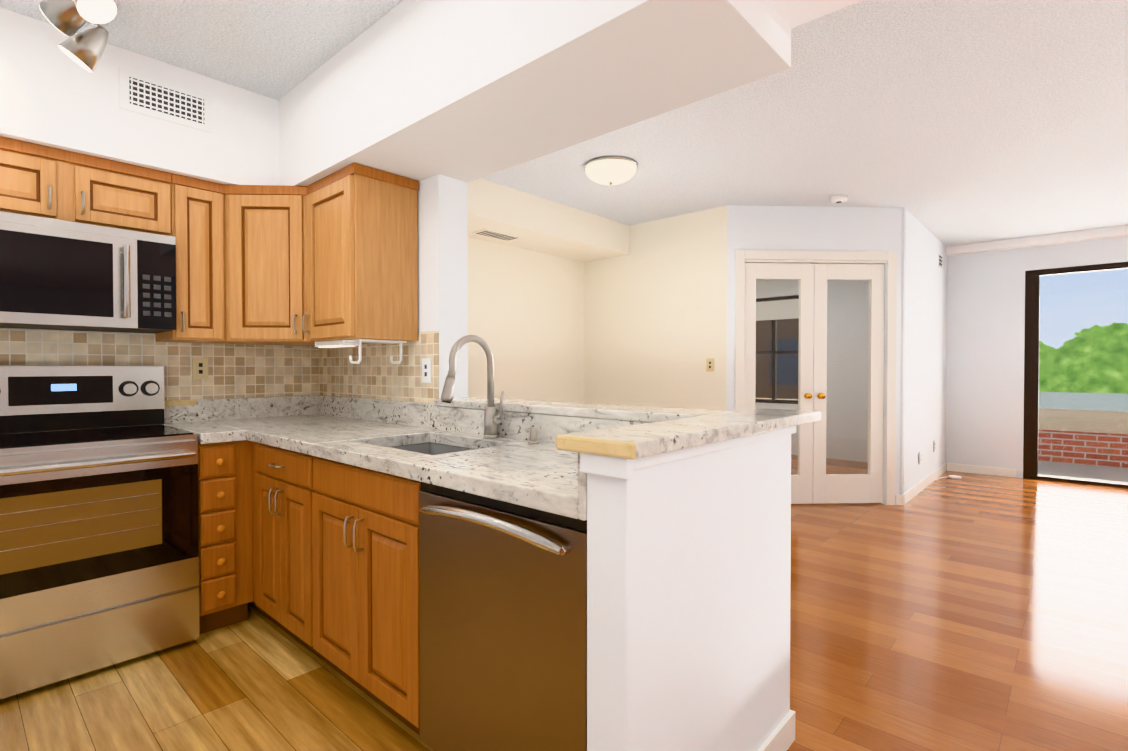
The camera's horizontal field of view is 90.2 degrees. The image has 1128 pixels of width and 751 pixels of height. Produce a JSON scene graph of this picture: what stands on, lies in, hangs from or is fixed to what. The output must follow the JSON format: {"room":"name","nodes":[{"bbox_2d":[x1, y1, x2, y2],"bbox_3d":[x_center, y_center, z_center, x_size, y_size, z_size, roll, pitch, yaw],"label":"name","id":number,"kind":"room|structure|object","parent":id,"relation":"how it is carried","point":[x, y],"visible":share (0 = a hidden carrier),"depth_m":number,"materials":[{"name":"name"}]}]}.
{"room":"kitchen","nodes":[
{"label":"kitchen","id":0,"kind":"room"},
{"bbox_2d":[0,0,1127,246],"bbox_3d":[1.633,-1.471,2.085,7.720,0.100,10.660,1,1,42],"label":"ceiling","id":1,"kind":"structure","parent":0,"point":[952,122],"depth_m":3.08,"materials":[{"name":"white paint"}]},
{"bbox_2d":[39,0,116,72],"bbox_3d":[-1.702,-1.276,1.974,0.400,0.286,0.197,1,1,42],"label":"track spotlight","id":2,"kind":"object","parent":1,"relation":"attached to","point":[85,49],"visible":1,"depth_m":1.98,"materials":[{"name":"silver metal"}]},
{"bbox_2d":[0,0,1127,261],"bbox_3d":[1.684,-1.179,2.055,7.339,0.482,10.399,1,1,42],"label":"soffit beam","id":3,"kind":"structure","parent":1,"relation":"attached to","point":[472,92],"depth_m":2.21,"materials":[{"name":"white paint"}]},
{"bbox_2d":[119,67,212,132],"bbox_3d":[-1.806,-1.250,2.566,0.012,0.175,0.355,1,1,42],"label":"air vent","id":4,"kind":"object","parent":3,"relation":"attached to","point":[139,93],"visible":1,"depth_m":2.55,"materials":[{"name":"white plastic"}]},
{"bbox_2d":[472,229,522,240],"bbox_3d":[-0.553,-1.170,4.695,0.180,0.010,0.400,1,1,42],"label":"air vent","id":5,"kind":"object","parent":3,"relation":"attached to","point":[496,234],"visible":1,"depth_m":4.68,"materials":[{"name":"beige metal"}]},
{"bbox_2d":[584,156,637,184],"bbox_3d":[0.322,-1.377,3.871,0.370,0.134,0.370,1,1,42],"label":"dome","id":6,"kind":"object","parent":1,"relation":"attached to","point":[609,170],"visible":1,"depth_m":3.76,"materials":[{"name":"white glass"}]},
{"bbox_2d":[829,195,848,203],"bbox_3d":[2.242,-1.432,4.585,0.140,0.042,0.140,1,1,42],"label":"smoke detector","id":7,"kind":"object","parent":1,"relation":"attached to","point":[837,199],"visible":0.98,"depth_m":4.55,"materials":[{"name":"white plastic"}]},
{"bbox_2d":[0,455,1127,750],"bbox_3d":[1.633,1.197,2.120,7.720,0.063,10.660,1,1,42],"label":"floor","id":8,"kind":"structure","parent":0,"point":[974,612],"depth_m":2.30,"materials":[{"name":"brown wood"}]},
{"bbox_2d":[0,366,199,698],"bbox_3d":[-2.043,0.553,2.341,0.708,1.185,0.758,1,1,42],"label":"range","id":9,"kind":"object","parent":8,"relation":"on","point":[99,545],"visible":1,"depth_m":2.22,"materials":[{"name":"silver metal"}]},
{"bbox_2d":[198,440,245,633],"bbox_3d":[-1.748,0.728,2.739,0.653,0.866,0.217,1,1,42],"label":"base cabinet","id":10,"kind":"object","parent":8,"relation":"on","point":[221,466],"depth_m":2.51,"materials":[{"name":"brown wood"}]},
{"bbox_2d":[258,443,420,679],"bbox_3d":[-0.946,0.730,2.551,0.643,0.866,0.620,1,1,42],"label":"base cabinet","id":11,"kind":"object","parent":8,"relation":"on","point":[318,557],"depth_m":2.00,"materials":[{"name":"brown wood"}]},
{"bbox_2d":[164,395,649,520],"bbox_3d":[-0.792,0.218,2.279,2.680,0.163,0.825,1,1,42],"label":"countertop","id":12,"kind":"structure","parent":11,"relation":"on","point":[509,464],"depth_m":2.25,"materials":[{"name":"white stone"}]},
{"bbox_2d":[390,443,473,454],"bbox_3d":[-0.511,0.389,2.158,0.576,0.174,0.386,1,1,42],"label":"sink basin","id":13,"kind":"object","parent":12,"relation":"in","point":[430,448],"visible":0.02,"depth_m":2.43,"materials":[{"name":"silver metal"}]},
{"bbox_2d":[441,335,503,437],"bbox_3d":[-0.349,0.046,2.191,0.111,0.413,0.269,1,1,42],"label":"faucet","id":14,"kind":"object","parent":12,"relation":"on","point":[492,418],"visible":1,"depth_m":2.25,"materials":[{"name":"silver metal"}]},
{"bbox_2d":[525,427,538,443],"bbox_3d":[-0.122,0.224,2.101,0.043,0.061,0.062,1,1,42],"label":"soap dispenser","id":15,"kind":"object","parent":12,"relation":"on","point":[533,435],"visible":1,"depth_m":2.10,"materials":[{"name":"silver metal"}]},
{"bbox_2d":[419,482,586,750],"bbox_3d":[0.004,0.742,1.649,0.639,0.866,0.675,1,1,42],"label":"dishwasher","id":16,"kind":"object","parent":8,"relation":"on","point":[503,621],"visible":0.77,"depth_m":1.41,"materials":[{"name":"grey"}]},
{"bbox_2d":[935,475,961,479],"bbox_3d":[4.141,1.107,6.055,0.199,0.020,0.381,1,1,42],"label":"puck","id":17,"kind":"object","parent":8,"relation":"on","point":[954,476],"visible":1,"depth_m":6.10,"materials":[{"name":"white plastic"}]},
{"bbox_2d":[3,174,1127,504],"bbox_3d":[1.681,-0.126,2.059,7.590,2.590,10.660,1,1,42],"label":"wall","id":18,"kind":"structure","parent":0,"point":[649,320],"depth_m":5.38,"materials":[{"name":"white paint"}]},
{"bbox_2d":[0,136,71,221],"bbox_3d":[-2.325,-0.788,2.317,0.340,0.302,0.373,1,1,42],"label":"upper cabinet","id":19,"kind":"object","parent":18,"relation":"attached to","point":[36,180],"depth_m":2.28,"materials":[{"name":"brown wood"}]},
{"bbox_2d":[72,152,171,235],"bbox_3d":[-2.074,-0.791,2.593,0.340,0.302,0.373,1,1,42],"label":"upper cabinet","id":20,"kind":"object","parent":18,"relation":"attached to","point":[105,192],"depth_m":2.48,"materials":[{"name":"brown wood"}]},
{"bbox_2d":[0,211,176,332],"bbox_3d":[-2.160,-0.421,2.425,0.444,0.428,0.744,1,1,42],"label":"over-the-range microwave","id":21,"kind":"object","parent":20,"relation":"attached to","point":[55,274],"visible":1,"depth_m":2.35,"materials":[{"name":"grey metal"}]},
{"bbox_2d":[0,328,315,400],"bbox_3d":[-2.054,0.035,2.886,0.008,0.489,1.620,1,1,42],"label":"tile backsplash","id":22,"kind":"structure","parent":18,"relation":"attached to","point":[241,371],"depth_m":2.95,"materials":[{"name":"tile"}]},
{"bbox_2d":[192,357,207,378],"bbox_3d":[-1.939,-0.038,3.000,0.008,0.116,0.072,1,1,42],"label":"outlet","id":23,"kind":"object","parent":22,"relation":"attached to","point":[199,368],"visible":1,"depth_m":3.00,"materials":[{"name":"beige plastic"}]},
{"bbox_2d":[156,173,215,343],"bbox_3d":[-1.831,-0.558,2.822,0.396,0.774,0.285,1,1,42],"label":"upper cabinet","id":24,"kind":"object","parent":18,"relation":"attached to","point":[189,199],"depth_m":2.69,"materials":[{"name":"brown wood"}]},
{"bbox_2d":[212,182,314,345],"bbox_3d":[-1.487,-0.560,2.990,0.680,0.774,0.672,1,1,42],"label":"upper cabinet","id":25,"kind":"object","parent":18,"relation":"attached to","point":[256,228],"depth_m":2.79,"materials":[{"name":"brown wood"}]},
{"bbox_2d":[315,340,357,347],"bbox_3d":[-1.117,-0.154,2.759,0.293,0.028,0.083,1,1,42],"label":"under-cabinet light","id":26,"kind":"object","parent":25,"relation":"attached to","point":[332,344],"visible":0.85,"depth_m":2.70,"materials":[{"name":"white plastic"}]},
{"bbox_2d":[296,163,418,343],"bbox_3d":[-1.042,-0.557,2.773,0.530,0.774,0.395,1,1,42],"label":"upper cabinet","id":27,"kind":"object","parent":18,"relation":"attached to","point":[333,256],"depth_m":2.62,"materials":[{"name":"brown wood"}]},
{"bbox_2d":[345,339,406,363],"bbox_3d":[-0.894,-0.111,2.682,0.140,0.113,0.240,1,1,42],"label":"paper towel holder","id":28,"kind":"object","parent":27,"relation":"attached to","point":[359,341],"visible":1,"depth_m":2.63,"materials":[{"name":"white plastic"}]},
{"bbox_2d":[316,331,438,402],"bbox_3d":[-1.042,0.030,3.056,1.219,0.492,0.008,1,1,42],"label":"tile backsplash","id":29,"kind":"structure","parent":18,"relation":"attached to","point":[375,377],"depth_m":2.98,"materials":[{"name":"tile"}]},
{"bbox_2d":[422,358,430,382],"bbox_3d":[-0.660,-0.024,2.695,0.072,0.116,0.008,1,1,42],"label":"outlet","id":30,"kind":"object","parent":29,"relation":"attached to","point":[426,370],"visible":1,"depth_m":2.69,"materials":[{"name":"white plastic"}]},
{"bbox_2d":[706,358,713,370],"bbox_3d":[1.281,-0.093,4.928,0.072,0.116,0.008,1,1,42],"label":"electrical outlet","id":31,"kind":"object","parent":18,"relation":"attached to","point":[709,364],"visible":1,"depth_m":4.93,"materials":[{"name":"beige plastic"}]},
{"bbox_2d":[755,295,798,403],"bbox_3d":[2.981,-0.358,7.987,1.200,1.500,0.070,1,1,42],"label":"window","id":32,"kind":"structure","parent":18,"relation":"in","point":[774,304],"depth_m":7.96,"materials":[{"name":"brown metal"}]},
{"bbox_2d":[744,263,884,503],"bbox_3d":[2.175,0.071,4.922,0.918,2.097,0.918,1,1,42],"label":"doors","id":33,"kind":"structure","parent":18,"relation":"in","point":[813,481],"depth_m":4.91,"materials":[{"name":"white wood"}]},
{"bbox_2d":[735,250,896,504],"bbox_3d":[2.175,0.028,4.922,1.421,2.208,0.135,0,1,-3],"label":"door frame","id":34,"kind":"structure","parent":18,"relation":"attached to","point":[889,258],"depth_m":4.86,"materials":[{"name":"white wood"}]},
{"bbox_2d":[900,463,947,504],"bbox_3d":[3.704,1.076,5.726,0.016,0.090,2.294,1,1,42],"label":"baseboard","id":35,"kind":"structure","parent":18,"relation":"attached to","point":[912,492],"depth_m":5.51,"materials":[{"name":"white wood"}]},
{"bbox_2d":[938,253,941,268],"bbox_3d":[4.124,-1.250,6.161,0.010,0.150,0.180,1,1,42],"label":"air vent","id":36,"kind":"object","parent":18,"relation":"in","point":[939,261],"visible":0.98,"depth_m":6.13,"materials":[{"name":"white plastic"}]},
{"bbox_2d":[755,398,1127,483],"bbox_3d":[6.335,0.930,6.194,10.000,0.970,1.700,1,1,42],"label":"balcony","id":37,"kind":"object","parent":18,"relation":"attached to","point":[1075,432],"depth_m":6.89,"materials":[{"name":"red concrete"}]},
{"bbox_2d":[948,463,1015,477],"bbox_3d":[4.713,1.068,6.351,0.610,0.090,0.012,1,1,42],"label":"baseboard","id":38,"kind":"structure","parent":18,"relation":"attached to","point":[1005,472],"depth_m":6.34,"materials":[{"name":"white wood"}]},
{"bbox_2d":[1023,262,1127,488],"bbox_3d":[5.705,-0.001,5.525,1.830,2.250,0.080,1,1,42],"label":"sliding glass door","id":39,"kind":"structure","parent":18,"relation":"attached to","point":[1031,372],"depth_m":6.03,"materials":[{"name":"clear glass"}]},
{"bbox_2d":[580,431,771,750],"bbox_3d":[0.300,0.669,1.399,0.125,1.019,0.660,1,1,42],"label":"wall","id":40,"kind":"structure","parent":0,"point":[688,591],"depth_m":1.30,"materials":[{"name":"white paint"}]},
{"bbox_2d":[434,397,820,458],"bbox_3d":[-0.092,0.134,2.011,1.591,0.033,1.080,1,1,42],"label":"bar countertop","id":41,"kind":"structure","parent":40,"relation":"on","point":[665,430],"depth_m":1.51,"materials":[{"name":"white stone"}]},
{"bbox_2d":[758,709,794,750],"bbox_3d":[0.425,1.132,1.482,0.029,0.090,0.919,1,1,42],"label":"baseboard","id":42,"kind":"structure","parent":40,"relation":"attached to","point":[781,737],"depth_m":1.74,"materials":[{"name":"white wood"}]},
{"label":"outside","id":43,"kind":"structure","parent":0,"visible":0},
{"bbox_2d":[755,318,798,398],"bbox_3d":[9.489,-3.679,28.573,15.100,49.000,8.600,1,1,42],"label":"building","id":44,"kind":"structure","parent":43,"point":[766,373],"depth_m":23.60,"materials":[{"name":"grey glass"}]},
{"bbox_2d":[1038,269,1127,410],"bbox_3d":[32.508,-11.742,33.363,130.000,65.000,0.200,1,1,42],"label":"sky","id":45,"kind":"structure","parent":43,"point":[1045,340],"depth_m":34.16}
]}

